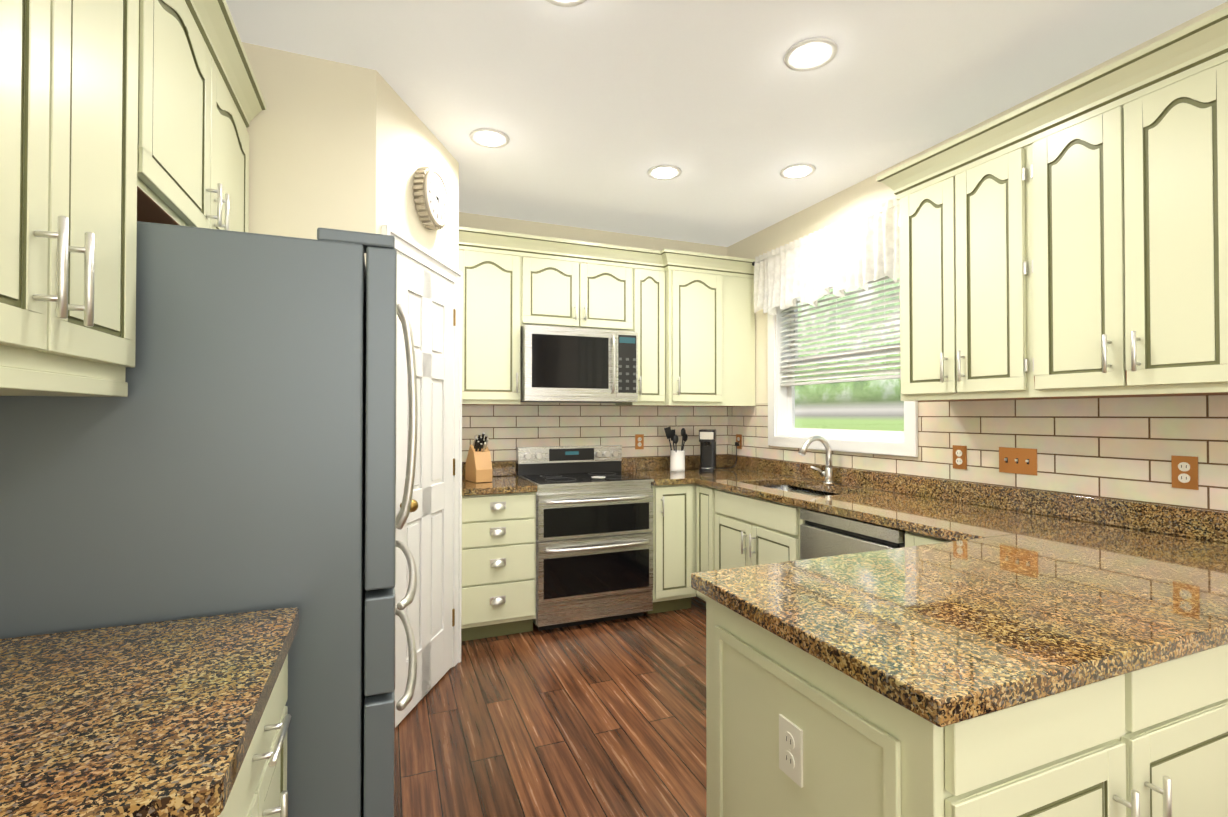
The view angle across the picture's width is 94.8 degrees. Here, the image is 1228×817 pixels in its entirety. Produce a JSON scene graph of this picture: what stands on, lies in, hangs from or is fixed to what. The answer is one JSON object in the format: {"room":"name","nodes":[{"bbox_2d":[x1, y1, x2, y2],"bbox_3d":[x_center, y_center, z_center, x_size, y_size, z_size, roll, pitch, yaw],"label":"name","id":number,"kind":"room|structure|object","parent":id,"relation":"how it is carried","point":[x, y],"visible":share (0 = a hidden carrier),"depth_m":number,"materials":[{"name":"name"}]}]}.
{"room":"kitchen","nodes":[
{"label":"kitchen","id":0,"kind":"room"},
{"bbox_2d":[242,42,458,269],"bbox_3d":[-1.419,0.006,2.909,1.190,2.740,1.520,0,-1,-22],"label":"wall","id":1,"kind":"structure","parent":0,"point":[338,145],"depth_m":2.23,"materials":[{"name":"paint"}]},
{"bbox_2d":[152,0,251,232],"bbox_3d":[-1.325,-0.764,1.573,0.340,0.590,1.004,0,-1,-22],"label":"upper cabinet","id":2,"kind":"object","parent":1,"relation":"attached to","point":[201,118],"depth_m":1.51,"materials":[{"name":"beige paint"}]},
{"bbox_2d":[381,225,462,726],"bbox_3d":[-0.894,0.311,2.700,0.408,2.130,0.706,0,-1,-22],"label":"door","id":3,"kind":"structure","parent":1,"relation":"attached to","point":[429,297],"depth_m":2.74,"materials":[{"name":"white wood"}]},
{"bbox_2d":[413,167,448,229],"bbox_3d":[-0.875,-1.011,2.723,0.065,0.284,0.284,0,-1,7],"label":"clock","id":4,"kind":"object","parent":1,"relation":"attached to","point":[431,197],"visible":1,"depth_m":2.67,"materials":[{"name":"beige plastic"}]},
{"bbox_2d":[395,594,706,816],"bbox_3d":[0.625,1.403,0.850,3.850,0.100,7.240,0,-1,-22],"label":"floor","id":5,"kind":"structure","parent":0,"point":[603,719],"depth_m":2.43,"materials":[{"name":"brown wood"}]},
{"bbox_2d":[0,221,416,816],"bbox_3d":[-1.042,0.471,1.652,0.876,1.782,0.925,0,-1,-22],"label":"fridge","id":6,"kind":"object","parent":5,"relation":"on","point":[233,451],"visible":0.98,"depth_m":1.26,"materials":[{"name":"grey metal"}]},
{"bbox_2d":[217,654,290,816],"bbox_3d":[-0.868,0.915,0.840,0.656,0.875,0.640,0,-1,-22],"label":"base cabinet","id":7,"kind":"object","parent":5,"relation":"on","point":[259,788],"visible":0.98,"depth_m":0.99,"materials":[{"name":"beige paint"}]},
{"bbox_2d":[0,607,298,816],"bbox_3d":[-0.874,0.408,0.839,0.637,0.140,0.664,0,-1,-22],"label":"countertop","id":8,"kind":"structure","parent":7,"relation":"on","point":[159,719],"depth_m":0.82,"materials":[{"name":"stone"}]},
{"bbox_2d":[461,492,535,640],"bbox_3d":[-0.804,0.947,3.628,0.475,0.876,0.612,0,-1,-22],"label":"base cabinet","id":9,"kind":"object","parent":5,"relation":"on","point":[498,564],"depth_m":3.35,"materials":[{"name":"beige paint"}]},
{"bbox_2d":[462,461,536,495],"bbox_3d":[-0.801,0.440,3.627,0.476,0.140,0.627,0,-1,-22],"label":"countertop","id":10,"kind":"structure","parent":9,"relation":"on","point":[505,480],"depth_m":3.49,"materials":[{"name":"stone"}]},
{"bbox_2d":[465,432,491,482],"bbox_3d":[-0.880,0.312,3.674,0.110,0.315,0.200,0,-1,-34],"label":"knife block","id":11,"kind":"object","parent":10,"relation":"on","point":[478,466],"visible":1,"depth_m":3.61,"materials":[{"name":"brown wood"}]},
{"bbox_2d":[516,445,653,630],"bbox_3d":[-0.205,0.829,3.833,0.780,1.115,0.682,0,-1,-22],"label":"range","id":12,"kind":"object","parent":5,"relation":"on","point":[594,534],"visible":1,"depth_m":3.60,"materials":[{"name":"silver metal"}]},
{"bbox_2d":[646,484,695,613],"bbox_3d":[0.303,0.952,4.074,0.333,0.876,0.612,0,-1,-22],"label":"base cabinet","id":13,"kind":"object","parent":5,"relation":"on","point":[674,506],"depth_m":3.79,"materials":[{"name":"beige paint"}]},
{"bbox_2d":[621,456,693,485],"bbox_3d":[0.288,0.445,4.064,0.296,0.140,0.631,0,-1,-22],"label":"countertop","id":14,"kind":"structure","parent":13,"relation":"on","point":[656,468],"depth_m":4.30,"materials":[{"name":"stone"}]},
{"bbox_2d":[664,427,687,471],"bbox_3d":[0.475,0.307,4.297,0.216,0.339,0.128,0,-1,-22],"label":"utensil crock","id":15,"kind":"object","parent":14,"relation":"on","point":[677,460],"visible":1,"depth_m":4.26,"materials":[{"name":"white ceramic"}]},
{"bbox_2d":[696,484,707,600],"bbox_3d":[0.901,0.950,3.872,0.662,0.876,0.249,0,-1,-22],"label":"base cabinet","id":16,"kind":"object","parent":5,"relation":"on","point":[701,491],"depth_m":3.78,"materials":[{"name":"beige paint"}]},
{"bbox_2d":[708,487,804,570],"bbox_3d":[1.098,0.944,3.386,0.662,0.876,0.841,0,-1,-22],"label":"base cabinet","id":17,"kind":"object","parent":5,"relation":"on","point":[734,530],"depth_m":3.28,"materials":[{"name":"beige paint"}]},
{"bbox_2d":[685,455,1227,582],"bbox_3d":[1.257,0.432,2.977,0.686,0.140,3.381,0,-1,-22],"label":"countertop","id":18,"kind":"structure","parent":17,"relation":"on","point":[1192,541],"depth_m":2.35,"materials":[{"name":"stone"}]},
{"bbox_2d":[699,429,738,472],"bbox_3d":[0.819,0.319,4.361,0.443,0.315,0.257,0,-1,-22],"label":"coffee maker","id":19,"kind":"object","parent":18,"relation":"on","point":[707,439],"visible":1,"depth_m":4.32,"materials":[{"name":"black plastic"}]},
{"bbox_2d":[763,485,840,495],"bbox_3d":[1.105,0.609,3.382,0.430,0.200,0.760,0,-1,-22],"label":"sink","id":20,"kind":"object","parent":18,"relation":"in","point":[805,491],"visible":0.1,"depth_m":3.65,"materials":[{"name":"silver metal"}]},
{"bbox_2d":[798,436,833,484],"bbox_3d":[1.232,0.316,3.477,0.261,0.301,0.099,0,-1,-22],"label":"faucet","id":21,"kind":"object","parent":18,"relation":"on","point":[827,473],"visible":1,"depth_m":3.48,"materials":[{"name":"silver metal"}]},
{"bbox_2d":[800,508,904,559],"bbox_3d":[1.352,0.939,2.707,0.640,0.871,0.600,0,-1,-22],"label":"dishwasher","id":22,"kind":"object","parent":5,"relation":"on","point":[822,534],"visible":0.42,"depth_m":2.62,"materials":[{"name":"grey metal"}]},
{"bbox_2d":[905,531,951,546],"bbox_3d":[1.556,0.931,2.252,0.662,0.876,0.391,0,-1,-22],"label":"base cabinet","id":23,"kind":"object","parent":5,"relation":"on","point":[911,539],"depth_m":2.24,"materials":[{"name":"beige paint"}]},
{"bbox_2d":[706,596,1227,816],"bbox_3d":[0.801,0.921,1.358,0.937,0.876,0.700,0,-1,-22],"label":"base cabinet","id":24,"kind":"object","parent":5,"relation":"on","point":[1151,741],"visible":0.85,"depth_m":1.04,"materials":[{"name":"beige paint"}]},
{"bbox_2d":[779,714,802,787],"bbox_3d":[0.370,0.717,1.186,0.008,0.115,0.070,0,-1,-22],"label":"outlet","id":25,"kind":"object","parent":24,"relation":"attached to","point":[790,749],"visible":1,"depth_m":1.18,"materials":[{"name":"white plastic"}]},
{"bbox_2d":[691,531,1227,726],"bbox_3d":[0.889,0.464,1.408,1.170,0.040,0.749,0,-1,-22],"label":"countertop","id":26,"kind":"structure","parent":24,"relation":"on","point":[1006,597],"depth_m":1.21,"materials":[{"name":"stone"}]},
{"bbox_2d":[459,212,727,485],"bbox_3d":[-0.683,0.020,4.106,3.850,2.740,0.150,0,-1,-22],"label":"wall","id":27,"kind":"structure","parent":0,"point":[470,220],"depth_m":4.21,"materials":[{"name":"paint"}]},
{"bbox_2d":[459,242,522,404],"bbox_3d":[-0.871,-0.530,3.764,0.440,1.012,0.340,0,-1,-22],"label":"upper cabinet","id":28,"kind":"object","parent":27,"relation":"attached to","point":[492,291],"depth_m":3.62,"materials":[{"name":"beige"}]},
{"bbox_2d":[523,246,634,405],"bbox_3d":[-0.297,-0.527,3.996,0.800,1.012,0.340,0,-1,-22],"label":"upper cabinet","id":29,"kind":"object","parent":27,"relation":"attached to","point":[561,289],"depth_m":3.84,"materials":[{"name":"beige"}]},
{"bbox_2d":[521,325,637,402],"bbox_3d":[-0.272,-0.290,3.932,0.792,0.486,0.469,0,-1,-22],"label":"microwave","id":30,"kind":"object","parent":29,"relation":"attached to","point":[573,365],"visible":1,"depth_m":3.75,"materials":[{"name":"grey metal"}]},
{"bbox_2d":[462,403,727,462],"bbox_3d":[-0.102,0.227,4.255,2.260,0.530,0.006,0,-1,-22],"label":"wall tile","id":31,"kind":"structure","parent":27,"relation":"attached to","point":[507,429],"depth_m":4.22,"materials":[{"name":"beige tile"}]},
{"bbox_2d":[635,434,643,448],"bbox_3d":[0.197,0.258,4.367,0.070,0.115,0.008,0,-1,-22],"label":"electrical outlet","id":32,"kind":"object","parent":31,"relation":"attached to","point":[639,441],"visible":1,"depth_m":4.36,"materials":[{"name":"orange metal"}]},
{"bbox_2d":[635,258,666,405],"bbox_3d":[0.194,-0.525,4.194,0.259,1.012,0.340,0,-1,-22],"label":"upper cabinet","id":33,"kind":"object","parent":27,"relation":"attached to","point":[650,277],"depth_m":4.05,"materials":[{"name":"beige wood"}]},
{"bbox_2d":[667,262,726,406],"bbox_3d":[0.529,-0.523,4.297,0.436,1.010,0.400,0,-1,-22],"label":"upper cabinet","id":34,"kind":"object","parent":27,"relation":"attached to","point":[688,316],"depth_m":4.12,"materials":[{"name":"beige"}]},
{"bbox_2d":[723,270,754,406],"bbox_3d":[0.873,-0.521,4.436,0.306,1.010,0.400,0,-1,-22],"label":"upper cabinet","id":35,"kind":"object","parent":27,"relation":"attached to","point":[740,283],"depth_m":4.28,"materials":[{"name":"beige"}]},
{"bbox_2d":[226,0,1227,246],"bbox_3d":[0.625,-1.437,0.882,3.850,0.100,7.240,0,-1,-22],"label":"ceiling","id":36,"kind":"structure","parent":0,"point":[595,111],"depth_m":2.37,"materials":[{"name":"paint"}]},
{"bbox_2d":[470,128,508,147],"bbox_3d":[-0.626,-1.358,2.846,0.196,0.011,0.196,0,-1,-22],"label":"recessed light","id":37,"kind":"object","parent":36,"relation":"in","point":[488,137],"visible":0.98,"depth_m":2.83,"materials":[{"name":"white plastic"}]},
{"bbox_2d":[545,0,586,6],"bbox_3d":[-0.161,-1.370,1.826,0.196,0.011,0.196,0,-1,-22],"label":"recessed light","id":38,"kind":"object","parent":36,"relation":"in","point":[566,3],"visible":1,"depth_m":1.90,"materials":[{"name":"white plastic"}]},
{"bbox_2d":[647,165,680,180],"bbox_3d":[0.290,-1.353,3.248,0.196,0.011,0.196,0,-1,-22],"label":"recessed light","id":39,"kind":"object","parent":36,"relation":"in","point":[664,172],"visible":1,"depth_m":3.23,"materials":[{"name":"white plastic"}]},
{"bbox_2d":[780,163,815,178],"bbox_3d":[1.051,-1.354,3.232,0.196,0.011,0.196,0,-1,-22],"label":"recessed light","id":40,"kind":"object","parent":36,"relation":"in","point":[799,171],"visible":0.98,"depth_m":3.21,"materials":[{"name":"white"}]},
{"bbox_2d":[784,38,837,71],"bbox_3d":[0.761,-1.365,2.187,0.196,0.011,0.196,0,-1,-22],"label":"recessed light","id":41,"kind":"object","parent":36,"relation":"in","point":[811,54],"visible":1,"depth_m":2.17,"materials":[{"name":"white"}]},
{"bbox_2d":[728,1,1227,403],"bbox_3d":[2.294,-0.009,1.540,0.150,2.740,6.840,0,-1,-22],"label":"wall","id":42,"kind":"structure","parent":0,"point":[865,194],"depth_m":3.65,"materials":[{"name":"paint"}]},
{"bbox_2d":[752,197,899,315],"bbox_3d":[1.328,-0.894,3.581,0.108,0.484,1.444,0,-1,-22],"label":"valance","id":43,"kind":"object","parent":42,"relation":"attached to","point":[857,251],"visible":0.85,"depth_m":3.49,"materials":[{"name":"white fabric"}]},
{"bbox_2d":[768,276,917,456],"bbox_3d":[1.445,-0.340,3.611,0.176,1.213,1.250,0,-1,-22],"label":"window","id":44,"kind":"structure","parent":42,"relation":"in","point":[783,431],"depth_m":3.81,"materials":[{"name":"white"}]},
{"bbox_2d":[780,276,899,385],"bbox_3d":[1.419,-0.512,3.603,0.056,0.693,1.072,0,-1,-22],"label":"window blinds","id":45,"kind":"object","parent":44,"relation":"attached to","point":[876,360],"visible":0.71,"depth_m":3.53,"materials":[{"name":"white plastic"}]},
{"bbox_2d":[893,131,1020,401],"bbox_3d":[1.633,-0.543,2.508,0.340,1.010,0.600,0,-1,-22],"label":"upper cabinet","id":46,"kind":"object","parent":42,"relation":"attached to","point":[960,222],"depth_m":2.41,"materials":[{"name":"beige"}]},
{"bbox_2d":[728,395,1227,512],"bbox_3d":[1.587,0.213,3.082,0.006,0.530,3.434,0,-1,-22],"label":"wall tile","id":47,"kind":"structure","parent":42,"relation":"attached to","point":[1124,449],"depth_m":2.33,"materials":[{"name":"beige tile"}]},
{"bbox_2d":[736,434,741,448],"bbox_3d":[0.998,0.265,4.518,0.008,0.115,0.070,0,-1,-22],"label":"outlet","id":48,"kind":"object","parent":47,"relation":"attached to","point":[739,438],"visible":0.88,"depth_m":4.51,"materials":[{"name":"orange metal"}]},
{"bbox_2d":[953,445,966,469],"bbox_3d":[1.700,0.240,2.780,0.008,0.115,0.070,0,-1,-22],"label":"electrical outlet","id":49,"kind":"object","parent":47,"relation":"attached to","point":[959,457],"visible":1,"depth_m":2.77,"materials":[{"name":"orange metal"}]},
{"bbox_2d":[999,447,1036,475],"bbox_3d":[1.799,0.234,2.523,0.018,0.115,0.162,0,-1,-22],"label":"light switch","id":50,"kind":"object","parent":47,"relation":"attached to","point":[1018,460],"visible":1,"depth_m":2.52,"materials":[{"name":"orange metal"}]},
{"bbox_2d":[1171,455,1198,489],"bbox_3d":[2.016,0.226,1.996,0.008,0.115,0.070,0,-1,-22],"label":"electrical outlet","id":51,"kind":"object","parent":47,"relation":"attached to","point":[1184,472],"visible":1,"depth_m":1.99,"materials":[{"name":"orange metal"}]},
{"bbox_2d":[1021,39,1227,399],"bbox_3d":[1.858,-0.550,1.949,0.340,1.010,0.605,0,-1,-22],"label":"upper cabinet","id":52,"kind":"object","parent":42,"relation":"attached to","point":[1069,241],"depth_m":1.87,"materials":[{"name":"beige"}]},
{"bbox_3d":[-1.044,-0.025,0.192,0.150,2.740,6.840,0,-1,-22],"label":"wall","id":53,"kind":"structure","parent":0,"visible":0},
{"bbox_2d":[0,0,151,387],"bbox_3d":[-1.013,-0.563,0.796,0.340,1.010,0.665,0,-1,-22],"label":"upper cabinet","id":54,"kind":"object","parent":53,"relation":"attached to","point":[119,119],"depth_m":0.92,"materials":[{"name":"beige paint"}]},
{"label":"outside","id":55,"kind":"structure","parent":0,"visible":0},
{"bbox_2d":[795,276,903,430],"bbox_3d":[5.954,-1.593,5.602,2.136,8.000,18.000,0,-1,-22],"label":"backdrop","id":56,"kind":"structure","parent":55,"point":[853,405],"depth_m":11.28,"materials":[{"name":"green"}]}
]}

